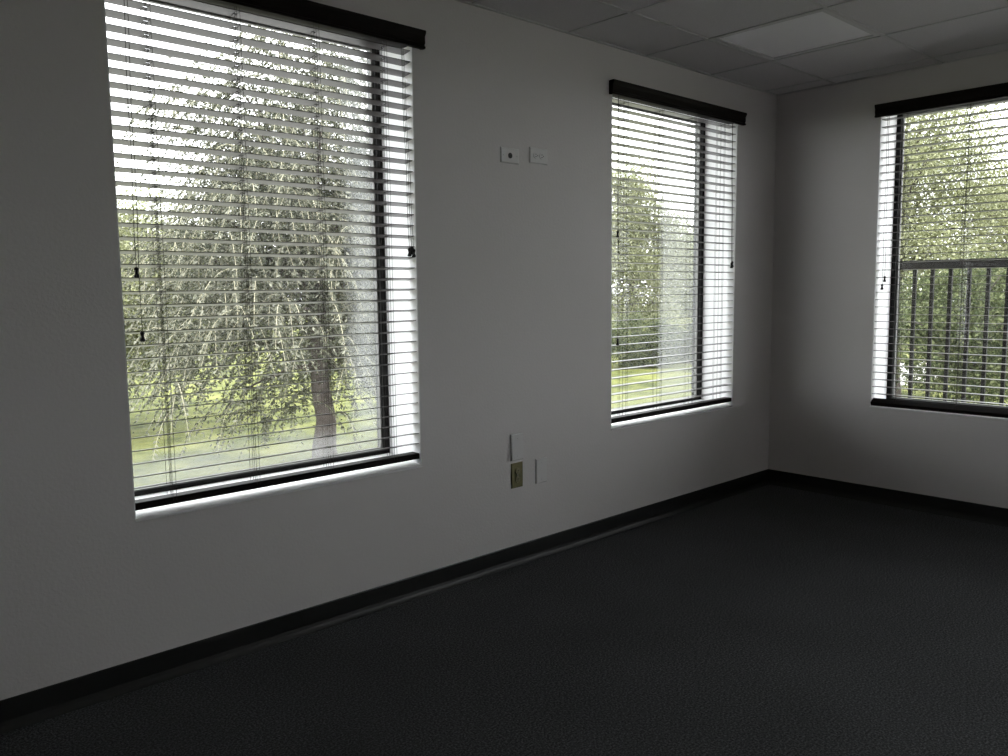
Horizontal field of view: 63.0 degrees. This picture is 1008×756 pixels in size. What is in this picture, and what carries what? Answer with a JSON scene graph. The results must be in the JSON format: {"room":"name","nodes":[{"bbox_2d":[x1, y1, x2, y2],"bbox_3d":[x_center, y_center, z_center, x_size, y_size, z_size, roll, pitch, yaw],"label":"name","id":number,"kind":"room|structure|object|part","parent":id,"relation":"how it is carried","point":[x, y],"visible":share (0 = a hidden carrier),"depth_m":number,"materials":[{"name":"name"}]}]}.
{"room":"empty office room","nodes":[
{"label":"empty office room","id":0,"kind":"room"},
{"bbox_2d":[0,0,776,699],"bbox_3d":[-0.875,-0.403,3.147,7.500,2.770,0.300,-6,8,-43],"label":"wall","id":1,"kind":"structure","parent":0,"point":[514,260],"depth_m":3.43,"materials":[{"name":"paint"}]},
{"bbox_2d":[103,0,421,521],"bbox_3d":[-0.891,-0.469,3.118,1.180,1.782,0.302,-6,8,-43],"label":"window","id":2,"kind":"structure","parent":1,"relation":"in","point":[215,501],"depth_m":3.47,"materials":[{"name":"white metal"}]},
{"bbox_2d":[105,0,425,510],"bbox_3d":[-0.802,-0.482,3.020,1.270,1.756,0.095,-6,8,-43],"label":"blind","id":3,"kind":"object","parent":2,"relation":"attached to","point":[303,16],"visible":0.97,"depth_m":2.96,"materials":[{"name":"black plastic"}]},
{"bbox_3d":[-1.186,-0.804,2.606,0.004,0.901,0.015,2,7,25],"label":"pull cord","id":4,"kind":"part","parent":3,"relation":"part of","materials":[{"name":"fabric"}]},
{"bbox_3d":[-1.178,-0.702,2.622,0.004,1.107,0.018,3,7,28],"label":"pull cord","id":5,"kind":"part","parent":3,"relation":"part of","materials":[{"name":"fabric"}]},
{"bbox_3d":[-1.146,-0.424,2.730,0.014,1.684,0.054,-6,8,-43],"label":"ladder cord","id":6,"kind":"part","parent":3,"relation":"part of","materials":[{"name":"fabric"}]},
{"bbox_3d":[-0.923,-0.449,2.936,0.014,1.684,0.054,-6,8,-43],"label":"ladder cord","id":7,"kind":"part","parent":3,"relation":"part of","materials":[{"name":"fabric"}]},
{"bbox_3d":[-0.805,0.377,3.126,1.168,0.025,0.052,-6,8,-43],"label":"rail","id":8,"kind":"part","parent":3,"relation":"part of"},
{"bbox_3d":[-0.698,-0.473,3.145,0.014,1.684,0.054,-6,8,-43],"label":"ladder cord","id":9,"kind":"part","parent":3,"relation":"part of","materials":[{"name":"fabric"}]},
{"bbox_3d":[-0.476,-0.498,3.349,0.014,1.684,0.054,-6,8,-43],"label":"ladder cord","id":10,"kind":"part","parent":3,"relation":"part of","materials":[{"name":"fabric"}]},
{"bbox_3d":[-0.400,-0.935,3.327,0.018,0.812,0.003,-3,7,-21],"label":"pull cord","id":11,"kind":"part","parent":3,"relation":"part of","materials":[{"name":"fabric"}]},
{"bbox_3d":[-0.394,-0.939,3.333,0.025,0.805,0.003,-4,7,-28],"label":"pull cord","id":12,"kind":"part","parent":3,"relation":"part of","materials":[{"name":"fabric"}]},
{"bbox_3d":[-0.388,-0.935,3.338,0.029,0.815,0.003,-4,7,-30],"label":"pull cord","id":13,"kind":"part","parent":3,"relation":"part of","materials":[{"name":"fabric"}]},
{"bbox_3d":[-0.881,0.401,3.211,1.179,0.031,0.302,-6,8,-43],"label":"sill","id":14,"kind":"part","parent":2,"relation":"part of","materials":[{"name":"paint"}]},
{"bbox_2d":[0,469,768,734],"bbox_3d":[-0.752,0.936,3.174,6.900,0.098,0.017,-6,8,-43],"label":"baseboard","id":15,"kind":"structure","parent":1,"relation":"attached to","point":[35,706],"depth_m":3.19,"materials":[{"name":"black plastic"}]},
{"bbox_2d":[500,147,518,164],"bbox_3d":[0.026,-1.005,3.720,0.112,0.068,0.008,-6,8,-43],"label":"cable plate","id":16,"kind":"object","parent":1,"relation":"attached to","point":[507,155],"visible":1,"depth_m":3.71,"materials":[{"name":"white plastic"}]},
{"bbox_2d":[510,433,522,460],"bbox_3d":[0.062,0.325,3.881,0.080,0.126,0.010,-6,8,-43],"label":"blank plate","id":17,"kind":"object","parent":1,"relation":"attached to","point":[516,440],"visible":1,"depth_m":3.87,"materials":[{"name":"white plastic"}]},
{"bbox_2d":[511,461,522,488],"bbox_3d":[0.063,0.460,3.895,0.074,0.120,0.009,-6,8,-43],"label":"power outlet","id":18,"kind":"object","parent":1,"relation":"attached to","point":[516,468],"visible":1,"depth_m":3.89,"materials":[{"name":"beige plastic"}]},
{"bbox_2d":[529,147,546,164],"bbox_3d":[0.162,-1.037,3.843,0.116,0.072,0.009,-6,8,-43],"label":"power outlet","id":19,"kind":"object","parent":1,"relation":"attached to","point":[536,155],"visible":1,"depth_m":3.84,"materials":[{"name":"white plastic"}]},
{"bbox_2d":[535,457,546,483],"bbox_3d":[0.182,0.449,4.006,0.076,0.122,0.009,-6,8,-43],"label":"blank plate","id":20,"kind":"object","parent":1,"relation":"attached to","point":[540,463],"visible":1,"depth_m":4.00,"materials":[{"name":"white plastic"}]},
{"bbox_2d":[611,98,737,430],"bbox_3d":[0.890,-0.666,4.762,1.183,1.782,0.302,-6,8,-43],"label":"window","id":21,"kind":"structure","parent":1,"relation":"in","point":[707,293],"depth_m":5.14,"materials":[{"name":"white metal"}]},
{"bbox_3d":[0.899,0.205,4.856,1.182,0.031,0.302,-6,8,-43],"label":"sill","id":22,"kind":"part","parent":21,"relation":"part of","materials":[{"name":"paint"}]},
{"bbox_2d":[609,79,746,423],"bbox_3d":[0.987,-0.679,4.671,1.249,1.756,0.095,-6,8,-43],"label":"blind","id":23,"kind":"object","parent":21,"relation":"attached to","point":[621,90],"visible":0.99,"depth_m":4.60,"materials":[{"name":"black plastic"}]},
{"bbox_3d":[0.586,-1.105,4.231,0.004,0.689,0.011,1,6,18],"label":"pull cord","id":24,"kind":"part","parent":23,"relation":"part of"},
{"bbox_3d":[0.591,-0.827,4.263,0.013,1.249,0.008,-6,8,-43],"label":"pull cord","id":25,"kind":"part","parent":23,"relation":"part of","materials":[{"name":"fabric"}]},
{"bbox_3d":[0.633,-0.620,4.373,0.014,1.684,0.054,-6,8,-43],"label":"ladder cord","id":26,"kind":"part","parent":23,"relation":"part of","materials":[{"name":"fabric"}]},
{"bbox_3d":[0.856,-0.645,4.579,0.014,1.684,0.054,-6,8,-43],"label":"ladder cord","id":27,"kind":"part","parent":23,"relation":"part of","materials":[{"name":"fabric"}]},
{"bbox_3d":[0.975,0.181,4.770,1.171,0.025,0.052,-6,8,-43],"label":"rail","id":28,"kind":"part","parent":23,"relation":"part of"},
{"bbox_3d":[1.082,-0.669,4.788,0.014,1.684,0.054,-6,8,-43],"label":"ladder cord","id":29,"kind":"part","parent":23,"relation":"part of","materials":[{"name":"fabric"}]},
{"bbox_3d":[1.303,-0.694,4.992,0.014,1.684,0.054,-6,8,-43],"label":"ladder cord","id":30,"kind":"part","parent":23,"relation":"part of","materials":[{"name":"fabric"}]},
{"bbox_3d":[1.375,-1.118,4.968,0.016,0.837,0.004,-3,6,-18],"label":"pull cord","id":31,"kind":"part","parent":23,"relation":"part of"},
{"bbox_3d":[1.380,-1.122,4.971,0.020,0.830,0.003,-3,7,-23],"label":"pull cord","id":32,"kind":"part","parent":23,"relation":"part of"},
{"bbox_2d":[0,484,1007,755],"bbox_3d":[0.878,1.253,1.447,7.500,0.200,5.400,-6,8,-43],"label":"floor","id":33,"kind":"structure","parent":0,"point":[767,620],"depth_m":2.90,"materials":[{"name":"grey carpet"}]},
{"bbox_2d":[455,0,1007,95],"bbox_3d":[0.847,-1.475,1.154,6.900,0.251,4.800,-6,8,-43],"label":"ceiling","id":34,"kind":"structure","parent":0,"point":[914,34],"depth_m":3.91,"materials":[{"name":"tile"}]},
{"bbox_2d":[712,10,879,59],"bbox_3d":[1.427,-1.726,4.022,0.582,0.118,0.582,-6,8,-43],"label":"ceiling light","id":35,"kind":"object","parent":34,"relation":"attached to","point":[822,29],"visible":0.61,"depth_m":4.03,"materials":[{"name":"paint"}]},
{"bbox_2d":[768,51,1007,507],"bbox_3d":[3.599,-0.503,3.613,0.300,2.770,5.100,-6,8,-43],"label":"wall","id":36,"kind":"structure","parent":0,"point":[822,423],"depth_m":5.03,"materials":[{"name":"paint"}]},
{"bbox_2d":[768,469,1007,526],"bbox_3d":[3.396,0.827,3.758,0.017,0.098,4.800,-6,8,-43],"label":"baseboard","id":37,"kind":"structure","parent":36,"relation":"attached to","point":[994,515],"depth_m":4.91,"materials":[{"name":"black plastic"}]},
{"bbox_2d":[869,98,1007,420],"bbox_3d":[2.709,-0.671,4.549,0.302,1.766,1.180,-6,8,-43],"label":"window","id":38,"kind":"structure","parent":36,"relation":"in","point":[881,307],"depth_m":4.96,"materials":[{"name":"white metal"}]},
{"bbox_3d":[2.719,0.199,4.642,0.302,0.017,1.179,-6,8,-43],"label":"sill","id":39,"kind":"part","parent":38,"relation":"part of","materials":[{"name":"paint"}]},
{"bbox_2d":[870,82,1007,417],"bbox_3d":[2.613,-0.671,4.459,0.095,1.763,1.224,-6,8,-43],"label":"blind","id":40,"kind":"object","parent":38,"relation":"attached to","point":[996,91],"visible":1,"depth_m":4.62,"materials":[{"name":"black plastic"}]},
{"bbox_3d":[2.226,-1.040,4.808,0.005,0.977,0.011,-2,6,-11],"label":"pull cord","id":41,"kind":"part","parent":40,"relation":"part of","materials":[{"name":"fabric"}]},
{"bbox_3d":[2.233,-1.062,4.798,0.004,0.931,0.014,-3,6,-19],"label":"pull cord","id":42,"kind":"part","parent":40,"relation":"part of","materials":[{"name":"fabric"}]},
{"bbox_3d":[2.321,-0.686,4.802,0.054,1.682,0.014,-6,8,-43],"label":"ladder cord","id":43,"kind":"part","parent":40,"relation":"part of","materials":[{"name":"fabric"}]},
{"bbox_3d":[2.626,0.184,4.554,0.055,0.044,1.168,-6,8,-43],"label":"rail","id":44,"kind":"part","parent":40,"relation":"part of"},
{"bbox_3d":[2.545,-0.662,4.561,0.054,1.682,0.014,-6,8,-43],"label":"ladder cord","id":45,"kind":"part","parent":40,"relation":"part of","materials":[{"name":"fabric"}]},
{"bbox_3d":[3.835,0.531,4.311,0.818,0.160,4.450,-6,8,-43],"label":"balcony","id":46,"kind":"object","parent":36,"relation":"attached to","visible":0},
{"bbox_2d":[894,258,1007,405],"bbox_3d":[4.030,-0.129,4.449,0.056,1.118,4.330,-6,8,-43],"label":"balcony railing","id":47,"kind":"object","parent":46,"relation":"on","point":[970,263],"visible":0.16,"depth_m":5.50,"materials":[{"name":"metal"}]},
{"bbox_3d":[4.024,-0.655,4.393,0.056,0.060,4.280,-6,8,-43],"label":"rail","id":48,"kind":"part","parent":47,"relation":"part of","materials":[{"name":"metal"}]},
{"label":"outside","id":49,"kind":"structure","parent":0,"visible":0},
{"bbox_2d":[900,362,952,385],"bbox_3d":[20.599,-0.309,41.941,15.000,0.030,4.400,-6,8,-43],"label":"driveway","id":50,"kind":"structure","parent":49,"point":[901,377],"depth_m":39.74,"materials":[{"name":"concrete"}]},
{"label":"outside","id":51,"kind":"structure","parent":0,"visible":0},
{"bbox_2d":[128,308,1007,486],"bbox_3d":[4.375,-3.532,76.134,220.000,0.500,220.000,-6,8,-43],"label":"ground","id":52,"kind":"structure","parent":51,"point":[139,430],"depth_m":27.25,"materials":[{"name":"green plant"}]},
{"bbox_2d":[115,167,253,410],"bbox_3d":[-12.744,-2.633,26.015,12.364,8.840,11.756,1,6,13],"label":"tree","id":53,"kind":"object","parent":52,"relation":"on","point":[124,217],"visible":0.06,"depth_m":24.86,"materials":[{"name":"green plant"}]},
{"bbox_2d":[112,18,376,469],"bbox_3d":[-4.997,-3.242,19.277,10.405,11.355,10.902,0,6,10],"label":"tree","id":54,"kind":"object","parent":52,"relation":"on","point":[192,336],"visible":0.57,"depth_m":17.13,"materials":[{"name":"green plant"}]},
{"bbox_2d":[611,307,681,366],"bbox_3d":[7.634,-2.224,46.012,4.950,3.496,4.699,-6,8,-43],"label":"shrub","id":55,"kind":"object","parent":52,"relation":"on","point":[637,323],"visible":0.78,"depth_m":45.44,"materials":[{"name":"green plant"}]},
{"bbox_2d":[612,129,693,349],"bbox_3d":[8.643,-8.717,53.405,11.775,14.647,10.647,-5,7,-33],"label":"tree","id":56,"kind":"object","parent":52,"relation":"on","point":[651,308],"visible":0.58,"depth_m":52.26,"materials":[{"name":"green plant"}]},
{"bbox_2d":[641,224,693,328],"bbox_3d":[16.482,-8.135,65.286,14.557,10.729,15.193,-3,7,-22],"label":"tree","id":57,"kind":"object","parent":52,"relation":"on","point":[683,312],"visible":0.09,"depth_m":64.87,"materials":[{"name":"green plant"}]},
{"bbox_2d":[662,320,691,362],"bbox_3d":[11.318,-1.928,48.943,4.626,3.287,5.561,-6,8,-43],"label":"shrub","id":58,"kind":"object","parent":52,"relation":"on","point":[687,335],"visible":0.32,"depth_m":48.32,"materials":[{"name":"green plant"}]},
{"bbox_2d":[896,103,1007,396],"bbox_3d":[14.672,-7.080,32.311,11.994,15.699,13.289,-2,6,-15],"label":"tree","id":59,"kind":"object","parent":52,"relation":"on","point":[952,193],"visible":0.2,"depth_m":29.92,"materials":[{"name":"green plant"}]},
{"bbox_2d":[896,239,1007,405],"bbox_3d":[12.986,-1.051,23.236,6.124,5.727,6.030,-5,8,-37],"label":"bush","id":60,"kind":"object","parent":52,"relation":"on","point":[939,314],"visible":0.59,"depth_m":22.86,"materials":[{"name":"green plant"}]},
{"bbox_2d":[921,122,1007,368],"bbox_3d":[23.211,-5.598,37.131,11.239,11.580,11.736,1,6,18],"label":"tree","id":61,"kind":"object","parent":52,"relation":"on","point":[1002,247],"visible":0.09,"depth_m":36.07,"materials":[{"name":"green plant"}]}
]}

